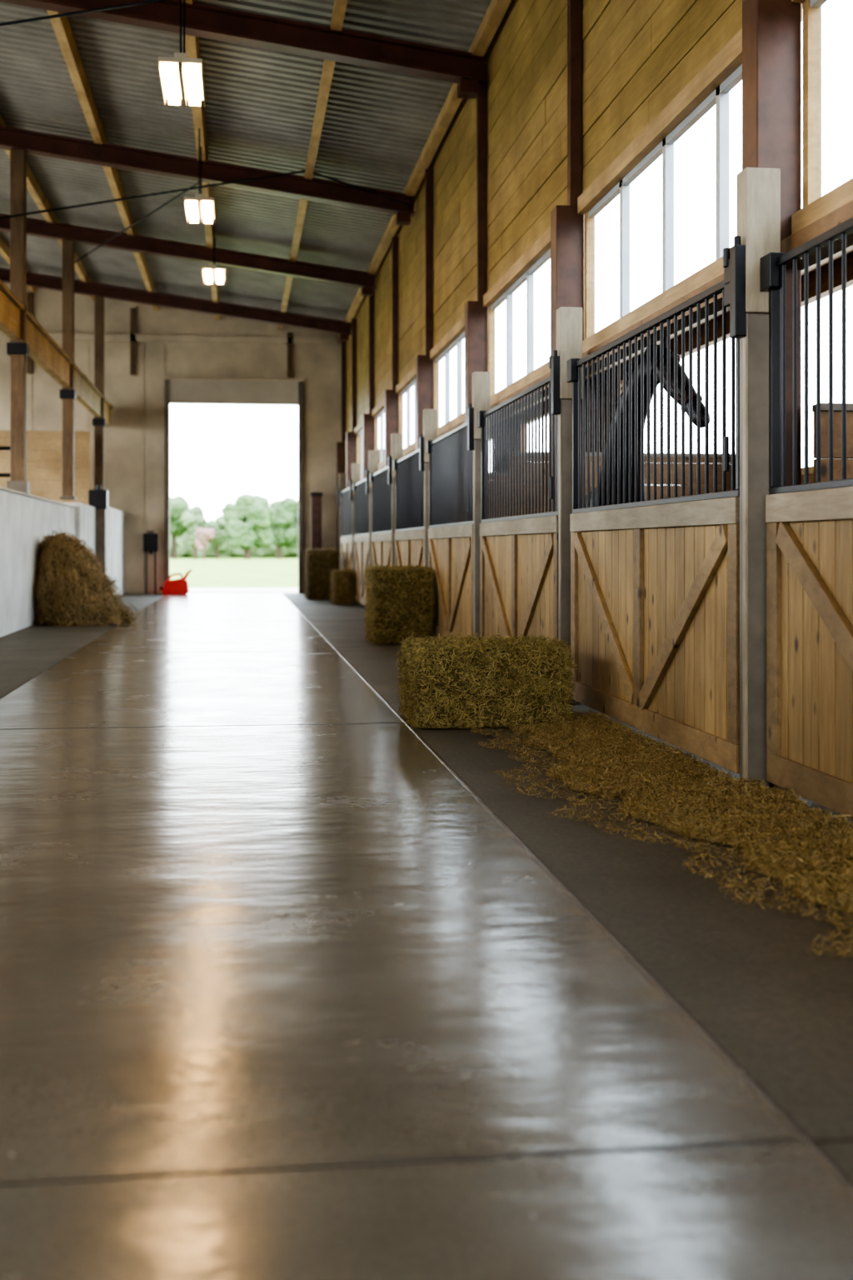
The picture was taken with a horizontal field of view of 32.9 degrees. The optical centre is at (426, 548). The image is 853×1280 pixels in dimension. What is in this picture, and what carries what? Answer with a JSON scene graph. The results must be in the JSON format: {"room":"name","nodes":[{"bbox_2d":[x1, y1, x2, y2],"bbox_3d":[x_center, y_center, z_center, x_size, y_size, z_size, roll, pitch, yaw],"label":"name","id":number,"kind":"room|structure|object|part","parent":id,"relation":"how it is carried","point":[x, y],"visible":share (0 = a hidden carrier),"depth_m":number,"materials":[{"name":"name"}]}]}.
{"room":"farm building","nodes":[
{"label":"farm building","id":0,"kind":"room"},
{"bbox_2d":[0,280,113,426],"bbox_3d":[-4.649,-2.940,13.454,0.200,0.440,37.880,0,0,-7],"label":"wooden beam","id":1,"kind":"structure","parent":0,"point":[43,349],"depth_m":21.60,"materials":[{"name":"brown wood"}]},
{"bbox_2d":[0,486,124,637],"bbox_3d":[-4.531,0.100,13.479,0.420,1.840,37.900,0,0,-7],"label":"wall","id":2,"kind":"structure","parent":0,"point":[25,518],"depth_m":18.88,"materials":[{"name":"white paint"}]},
{"bbox_2d":[6,148,105,499],"bbox_3d":[-4.608,-2.956,13.217,0.260,4.513,34.080,0,0,-7],"label":"timber posts","id":3,"kind":"object","parent":2,"relation":"on","point":[17,350],"visible":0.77,"depth_m":18.98,"materials":[{"name":"brown wood"}]},
{"bbox_2d":[0,282,341,594],"bbox_3d":[-7.076,-2.687,32.399,10.700,7.414,0.280,0,0,-7],"label":"wall","id":4,"kind":"structure","parent":0,"point":[143,346],"depth_m":32.47,"materials":[{"name":"beige paint"}]},
{"bbox_2d":[165,376,304,593],"bbox_3d":[-4.344,-1.410,32.753,3.110,4.860,0.320,0,0,-7],"label":"door frame","id":5,"kind":"structure","parent":4,"relation":"in","point":[178,390],"depth_m":32.65,"materials":[{"name":"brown metal"}]},
{"bbox_2d":[310,492,323,549],"bbox_3d":[-2.479,-0.120,32.602,0.270,2.280,0.240,0,0,-7],"label":"post","id":6,"kind":"object","parent":4,"relation":"attached to","point":[316,497],"visible":0.52,"depth_m":32.50,"materials":[{"name":"brown metal"}]},
{"bbox_2d":[0,0,511,321],"bbox_3d":[-4.588,-5.658,13.610,11.201,1.557,38.775,0,0,-7],"label":"ceiling","id":7,"kind":"structure","parent":0,"point":[261,103],"depth_m":18.30,"materials":[{"name":"grey metal"}]},
{"bbox_2d":[0,268,351,340],"bbox_3d":[-6.782,-5.294,29.977,10.485,1.774,0.200,0,0,-7],"label":"roof beam","id":8,"kind":"structure","parent":7,"relation":"attached to","point":[343,328],"depth_m":30.19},
{"bbox_2d":[0,213,376,295],"bbox_3d":[-6.075,-5.294,24.522,10.485,1.774,0.200,0,0,-7],"label":"roof beam","id":9,"kind":"structure","parent":7,"relation":"attached to","point":[365,280],"depth_m":24.77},
{"bbox_2d":[0,125,414,224],"bbox_3d":[-5.354,-5.294,18.969,10.485,1.774,0.200,0,0,-7],"label":"roof beam","id":10,"kind":"structure","parent":7,"relation":"attached to","point":[33,142],"depth_m":19.24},
{"bbox_2d":[0,0,484,98],"bbox_3d":[-4.634,-5.294,13.415,10.485,1.774,0.200,0,0,-7],"label":"roof beam","id":11,"kind":"structure","parent":7,"relation":"attached to","point":[466,69],"depth_m":13.82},
{"bbox_2d":[0,0,511,339],"bbox_3d":[-4.229,-5.484,13.559,9.632,1.466,37.780,0,0,-7],"label":"purlins","id":12,"kind":"structure","parent":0,"point":[497,9],"depth_m":17.95,"materials":[{"name":"brown wood"}]},
{"bbox_2d":[158,0,204,107],"bbox_3d":[-2.097,-4.546,12.434,0.360,1.212,1.000,0,0,-7],"label":"fluorescent light","id":13,"kind":"object","parent":12,"relation":"hanging from","point":[182,77],"visible":1,"depth_m":12.25,"materials":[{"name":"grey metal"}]},
{"bbox_2d":[184,128,215,224],"bbox_3d":[-2.830,-4.656,18.086,0.360,0.992,1.000,0,0,-7],"label":"fluorescent light","id":14,"kind":"object","parent":12,"relation":"hanging from","point":[197,207],"visible":1,"depth_m":17.85,"materials":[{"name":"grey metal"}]},
{"bbox_2d":[0,0,412,263],"bbox_3d":[-3.046,-4.690,19.214,5.706,0.946,11.720,0,0,-7],"label":"rods","id":15,"kind":"object","parent":12,"relation":"attached to","point":[192,187],"visible":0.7,"depth_m":18.86,"materials":[{"name":"black metal"}]},
{"bbox_2d":[202,226,225,284],"bbox_3d":[-3.458,-4.761,23.551,0.360,0.761,1.000,0,0,-7],"label":"fluorescent light","id":16,"kind":"object","parent":12,"relation":"hanging from","point":[214,273],"visible":1,"depth_m":23.30,"materials":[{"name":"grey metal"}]},
{"bbox_2d":[0,593,852,1279],"bbox_3d":[-3.549,1.119,13.758,12.900,0.203,38.200,0,0,-7],"label":"floor","id":17,"kind":"structure","parent":0,"point":[295,983],"depth_m":3.27,"materials":[{"name":"concrete"}]},
{"bbox_2d":[0,445,9,477],"bbox_3d":[-8.334,-0.280,21.103,4.576,2.600,0.080,0,0,-7],"label":"fence","id":18,"kind":"object","parent":17,"relation":"on","point":[2,447],"visible":0.02,"depth_m":21.35,"materials":[{"name":"black metal"}]},
{"bbox_2d":[0,430,89,504],"bbox_3d":[-9.267,-0.680,29.075,4.900,3.394,0.050,0,0,-7],"label":"wooden wall panel","id":19,"kind":"object","parent":17,"relation":"on","point":[46,482],"visible":0.33,"depth_m":29.27,"materials":[{"name":"brown wood"}]},
{"bbox_2d":[33,527,139,626],"bbox_3d":[-4.573,0.371,19.681,1.374,1.298,1.747,0,0,-7],"label":"pile","id":20,"kind":"object","parent":17,"relation":"on","point":[72,589],"visible":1,"depth_m":19.17,"materials":[{"name":"plant"}]},
{"bbox_2d":[88,485,108,574],"bbox_3d":[-6.088,-0.080,26.840,0.330,2.200,0.360,0,0,-7],"label":"gate post","id":21,"kind":"object","parent":17,"relation":"on","point":[98,498],"visible":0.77,"depth_m":26.69,"materials":[{"name":"grey metal"}]},
{"bbox_2d":[143,530,158,594],"bbox_3d":[-6.156,0.310,32.301,0.320,1.420,0.290,0,0,-7],"label":"electrical box","id":22,"kind":"object","parent":17,"relation":"on","point":[150,538],"visible":1,"depth_m":32.19,"materials":[{"name":"black metal"}]},
{"bbox_2d":[160,569,192,594],"bbox_3d":[-5.519,0.740,31.855,0.710,0.556,0.260,0,0,-7],"label":"can","id":23,"kind":"object","parent":17,"relation":"on","point":[179,586],"visible":1,"depth_m":31.74,"materials":[{"name":"red plastic"}]},
{"bbox_2d":[302,545,342,599],"bbox_3d":[-2.098,0.473,29.213,0.825,1.088,0.877,0,0,-7],"label":"hay bale","id":24,"kind":"object","parent":17,"relation":"on","point":[318,563],"visible":0.85,"depth_m":28.88},
{"bbox_2d":[326,566,355,604],"bbox_3d":[-1.574,0.675,26.680,0.546,0.684,0.886,0,0,-7],"label":"hay bale","id":25,"kind":"object","parent":17,"relation":"on","point":[342,584],"visible":1,"depth_m":26.34,"materials":[{"name":"plant"}]},
{"bbox_2d":[336,472,346,569],"bbox_3d":[-1.782,-0.280,30.358,0.195,2.600,0.150,0,0,-7],"label":"post","id":26,"kind":"object","parent":17,"relation":"on","point":[342,477],"visible":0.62,"depth_m":30.31,"materials":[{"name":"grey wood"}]},
{"bbox_2d":[340,487,352,570],"bbox_3d":[-1.575,-0.160,28.509,0.107,2.238,3.167,0,0,-7],"label":"stall door","id":27,"kind":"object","parent":17,"relation":"on","point":[347,505],"visible":0.7,"depth_m":28.75,"materials":[{"name":"black metal"}]},
{"bbox_2d":[350,463,360,603],"bbox_3d":[-1.332,-0.280,26.887,0.195,2.600,0.150,0,0,-7],"label":"post","id":28,"kind":"object","parent":17,"relation":"on","point":[356,467],"depth_m":26.84,"materials":[{"name":"wood"}]},
{"bbox_2d":[353,470,369,605],"bbox_3d":[-1.125,-0.160,25.038,0.107,2.238,3.167,0,0,-7],"label":"stall door","id":29,"kind":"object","parent":17,"relation":"on","point":[362,499],"visible":0.82,"depth_m":25.17,"materials":[{"name":"brown wood"}]},
{"bbox_2d":[365,450,378,566],"bbox_3d":[-0.882,-0.280,23.416,0.195,2.600,0.150,0,0,-7],"label":"post","id":30,"kind":"object","parent":17,"relation":"on","point":[372,467],"depth_m":23.37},
{"bbox_2d":[370,455,391,567],"bbox_3d":[-0.674,-0.160,21.567,0.107,2.238,3.167,0,0,-7],"label":"stall door","id":31,"kind":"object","parent":17,"relation":"on","point":[382,490],"visible":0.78,"depth_m":21.70,"materials":[{"name":"black metal"}]},
{"bbox_2d":[388,433,402,565],"bbox_3d":[-0.431,-0.280,19.945,0.195,2.600,0.150,0,0,-7],"label":"post","id":32,"kind":"object","parent":17,"relation":"on","point":[396,438],"depth_m":19.89,"materials":[{"name":"wood"}]},
{"bbox_2d":[360,563,436,644],"bbox_3d":[-0.304,0.588,15.797,0.794,0.858,1.006,0,0,-7],"label":"hay bale","id":33,"kind":"object","parent":17,"relation":"on","point":[399,601],"visible":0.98,"depth_m":15.41},
{"bbox_2d":[393,436,424,567],"bbox_3d":[-0.224,-0.160,18.096,0.107,2.238,3.167,0,0,-7],"label":"stall door","id":34,"kind":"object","parent":17,"relation":"on","point":[409,533],"visible":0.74,"depth_m":18.11,"materials":[{"name":"black metal"}]},
{"bbox_2d":[420,409,437,638],"bbox_3d":[0.019,-0.280,16.474,0.195,2.600,0.150,0,0,-7],"label":"post","id":35,"kind":"object","parent":17,"relation":"on","point":[430,416],"depth_m":16.42,"materials":[{"name":"wood"}]},
{"bbox_2d":[426,406,473,638],"bbox_3d":[0.226,-0.160,14.626,0.107,2.238,3.167,0,0,-7],"label":"stall door","id":36,"kind":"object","parent":17,"relation":"on","point":[450,545],"visible":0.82,"depth_m":14.53,"materials":[{"name":"brown wood"}]},
{"bbox_2d":[451,485,452,523],"bbox_3d":[0.923,0.074,20.136,2.170,1.888,0.090,0,0,-7],"label":"wall","id":37,"kind":"structure","parent":17,"relation":"on","point":[452,486],"depth_m":20.03,"materials":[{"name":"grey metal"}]},
{"bbox_2d":[468,371,490,637],"bbox_3d":[0.469,-0.280,13.003,0.195,2.600,0.150,0,0,-7],"label":"post","id":38,"kind":"object","parent":17,"relation":"on","point":[481,381],"depth_m":12.96,"materials":[{"name":"grey metal"}]},
{"bbox_2d":[394,631,578,729],"bbox_3d":[0.330,0.760,8.586,1.004,0.514,0.871,0,0,-7],"label":"hay bale","id":39,"kind":"object","parent":17,"relation":"on","point":[464,682],"visible":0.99,"depth_m":8.23},
{"bbox_2d":[477,355,558,641],"bbox_3d":[0.676,-0.160,11.155,0.107,2.238,3.167,0,0,-7],"label":"stall door","id":40,"kind":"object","parent":17,"relation":"on","point":[519,554],"visible":0.74,"depth_m":11.05,"materials":[{"name":"brown wood"}]},
{"bbox_2d":[462,471,596,521],"bbox_3d":[1.373,0.074,16.665,2.170,1.888,0.090,0,0,-7],"label":"wall","id":41,"kind":"structure","parent":17,"relation":"on","point":[462,472],"depth_m":16.57,"materials":[{"name":"grey metal"}]},
{"bbox_2d":[551,306,582,704],"bbox_3d":[0.919,-0.280,9.532,0.195,2.600,0.150,0,0,-7],"label":"post","id":42,"kind":"object","parent":17,"relation":"on","point":[569,320],"depth_m":9.49,"materials":[{"name":"grey metal"}]},
{"bbox_2d":[336,0,801,785],"bbox_3d":[0.547,-1.853,13.664,0.200,5.747,38.740,0,0,-7],"label":"posts","id":43,"kind":"object","parent":17,"relation":"on","point":[772,29],"visible":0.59,"depth_m":10.13,"materials":[{"name":"metal"}]},
{"bbox_2d":[512,451,731,515],"bbox_3d":[1.823,0.074,13.194,2.170,1.888,0.090,0,0,-7],"label":"wall","id":44,"kind":"structure","parent":17,"relation":"on","point":[665,455],"depth_m":13.20,"materials":[{"name":"brown wood"}]},
{"bbox_2d":[585,336,710,507],"bbox_3d":[1.263,-0.182,10.533,0.745,2.432,3.394,0,0,-5],"label":"horse","id":45,"kind":"object","parent":17,"relation":"on","point":[665,340],"visible":0.25,"depth_m":9.50},
{"bbox_2d":[470,709,852,957],"bbox_3d":[0.877,0.981,6.014,1.003,0.114,5.021,0,0,-9],"label":"straw","id":46,"kind":"object","parent":17,"relation":"on","point":[809,850],"visible":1,"depth_m":5.49,"materials":[{"name":"yellow plant"}]},
{"bbox_2d":[730,167,780,789],"bbox_3d":[1.369,-0.280,6.061,0.195,2.600,0.150,0,0,-7],"label":"post","id":47,"kind":"object","parent":17,"relation":"on","point":[758,189],"visible":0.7,"depth_m":6.02,"materials":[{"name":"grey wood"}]},
{"bbox_2d":[567,247,739,773],"bbox_3d":[1.127,-0.160,7.684,0.109,2.240,3.170,0,0,-7],"label":"door","id":48,"kind":"structure","parent":47,"relation":"attached to","point":[655,583],"depth_m":7.35,"materials":[{"name":"brown wood"}]},
{"bbox_2d":[812,402,852,482],"bbox_3d":[2.723,0.204,6.252,2.170,1.628,0.090,0,0,-7],"label":"wall","id":49,"kind":"structure","parent":17,"relation":"on","point":[824,407],"depth_m":6.09,"materials":[{"name":"brown wood"}]},
{"bbox_3d":[1.819,-0.280,2.591,0.195,2.600,0.150,0,0,-7],"label":"post","id":50,"kind":"object","parent":17,"relation":"on","visible":0},
{"bbox_2d":[760,216,852,819],"bbox_3d":[1.618,-0.160,4.319,0.109,2.240,3.350,0,0,-7],"label":"door","id":51,"kind":"structure","parent":50,"relation":"attached to","point":[810,526],"depth_m":5.58,"materials":[{"name":"brown wood"}]},
{"bbox_2d":[345,0,743,473],"bbox_3d":[0.629,-3.095,14.199,0.140,3.570,38.000,0,0,-7],"label":"wall","id":52,"kind":"structure","parent":0,"point":[638,55],"depth_m":12.26,"materials":[{"name":"brown wood"}]},
{"bbox_2d":[354,420,362,479],"bbox_3d":[-1.168,-1.880,27.856,0.150,1.140,3.750,0,0,-7],"label":"window","id":53,"kind":"structure","parent":52,"relation":"in","point":[358,430],"depth_m":29.04,"materials":[{"name":"brown wood"}]},
{"bbox_2d":[371,397,384,469],"bbox_3d":[-0.660,-1.880,23.939,0.150,1.140,3.750,0,0,-7],"label":"window","id":54,"kind":"structure","parent":52,"relation":"in","point":[378,412],"depth_m":24.84,"materials":[{"name":"brown wood"}]},
{"bbox_2d":[395,365,415,454],"bbox_3d":[-0.151,-1.880,20.022,0.150,1.140,3.750,0,0,-7],"label":"window","id":55,"kind":"structure","parent":52,"relation":"in","point":[405,386],"depth_m":20.92,"materials":[{"name":"brown wood"}]},
{"bbox_2d":[430,315,464,435],"bbox_3d":[0.356,-1.880,16.105,0.150,1.140,3.750,0,0,-7],"label":"window","id":56,"kind":"structure","parent":52,"relation":"in","point":[454,337],"depth_m":16.68,"materials":[{"name":"brown wood"}]},
{"bbox_2d":[483,214,584,404],"bbox_3d":[0.865,-1.880,12.187,0.150,1.140,3.750,0,0,-7],"label":"window","id":57,"kind":"structure","parent":52,"relation":"in","point":[523,270],"depth_m":12.52,"materials":[{"name":"brown wood"}]},
{"bbox_2d":[360,200,852,480],"bbox_3d":[0.530,-1.255,14.186,0.120,0.110,38.000,0,0,-7],"label":"window sill","id":58,"kind":"structure","parent":52,"relation":"attached to","point":[845,212],"depth_m":7.30,"materials":[{"name":"brown wood"}]},
{"bbox_2d":[577,3,802,353],"bbox_3d":[1.373,-1.880,8.270,0.150,1.140,3.750,0,0,-7],"label":"window","id":59,"kind":"structure","parent":52,"relation":"in","point":[712,87],"depth_m":8.24,"materials":[{"name":"brown wood"}]},
{"bbox_2d":[791,0,852,234],"bbox_3d":[1.881,-1.880,4.353,0.150,1.140,3.750,0,0,-7],"label":"window","id":60,"kind":"structure","parent":52,"relation":"in","point":[815,207],"depth_m":6.15,"materials":[{"name":"brown wood"}]},
{"bbox_2d":[378,251,852,492],"bbox_3d":[1.779,-0.630,14.348,2.220,3.300,38.400,0,0,-7],"label":"wall","id":61,"kind":"structure","parent":0,"point":[837,263],"depth_m":14.98,"materials":[{"name":"white paint"}]},
{"bbox_2d":[451,245,852,445],"bbox_3d":[1.804,-1.875,14.351,2.230,0.950,38.400,0,0,-7],"label":"trim","id":62,"kind":"structure","parent":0,"point":[850,249],"depth_m":13.43,"materials":[{"name":"brown wood"}]},
{"label":"outside","id":63,"kind":"structure","parent":0,"visible":0},
{"bbox_2d":[170,557,298,587],"bbox_3d":[-12.862,1.135,99.169,300.000,0.190,320.000,0,0,-7],"label":"grass field","id":64,"kind":"structure","parent":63,"point":[260,572],"depth_m":65.65,"materials":[{"name":"green plant"}]},
{"bbox_2d":[170,495,189,559],"bbox_3d":[-25.208,-2.115,144.388,4.637,6.318,4.522,0,0,-7],"label":"tree","id":65,"kind":"object","parent":64,"relation":"on","point":[178,504],"visible":0.49,"depth_m":143.25,"materials":[{"name":"green plant"}]},
{"bbox_3d":[-24.893,-3.210,144.606,4.798,4.129,3.992,0,0,41],"label":"crown","id":66,"kind":"part","parent":65,"relation":"part of","materials":[{"name":"green plant"}]},
{"bbox_2d":[180,505,213,559],"bbox_3d":[-22.478,-1.567,141.506,3.152,5.242,2.974,0,0,-7],"label":"tree","id":67,"kind":"object","parent":64,"relation":"on","point":[193,518],"visible":0.77,"depth_m":140.92,"materials":[{"name":"green plant"}]},
{"bbox_2d":[194,528,215,559],"bbox_3d":[-21.046,-0.439,137.421,2.010,2.982,1.632,0,0,-7],"label":"tree","id":68,"kind":"object","parent":64,"relation":"on","point":[203,535],"visible":0.99,"depth_m":137.12,"materials":[{"name":"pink plant"}]},
{"bbox_2d":[202,515,226,558],"bbox_3d":[-21.276,-1.141,146.423,2.976,4.376,2.372,0,0,-7],"label":"tree","id":69,"kind":"object","parent":64,"relation":"on","point":[219,524],"visible":0.62,"depth_m":145.68,"materials":[{"name":"green plant"}]},
{"bbox_2d":[170,520,298,558],"bbox_3d":[-19.602,-1.174,157.794,86.810,4.428,5.507,0,0,-7],"label":"hedgerow","id":70,"kind":"object","parent":64,"relation":"on","point":[226,551],"visible":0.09,"depth_m":155.76,"materials":[{"name":"green plant"}]},
{"bbox_2d":[220,494,275,559],"bbox_3d":[-17.283,-2.107,140.405,5.350,6.332,5.406,0,0,-7],"label":"tree","id":71,"kind":"object","parent":64,"relation":"on","point":[248,521],"visible":1,"depth_m":138.91,"materials":[{"name":"green plant"}]},
{"bbox_2d":[269,496,298,558],"bbox_3d":[-14.332,-2.068,146.069,4.091,6.220,4.418,0,0,-7],"label":"tree","id":72,"kind":"object","parent":64,"relation":"on","point":[285,528],"visible":0.9,"depth_m":144.76,"materials":[{"name":"green plant"}]},
{"bbox_2d":[295,511,298,524],"bbox_3d":[-11.470,-1.913,147.321,5.353,5.932,4.624,0,0,-7],"label":"tree","id":73,"kind":"object","parent":64,"relation":"on","point":[297,513],"visible":0.02,"depth_m":147.04,"materials":[{"name":"green plant"}]},
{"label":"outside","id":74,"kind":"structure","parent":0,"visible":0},
{"bbox_2d":[188,587,298,593],"bbox_3d":[-4.592,1.100,35.404,18.000,0.140,5.000,0,0,-7],"label":"pavement","id":75,"kind":"structure","parent":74,"point":[192,590],"depth_m":35.41,"materials":[{"name":"concrete"}]}
]}

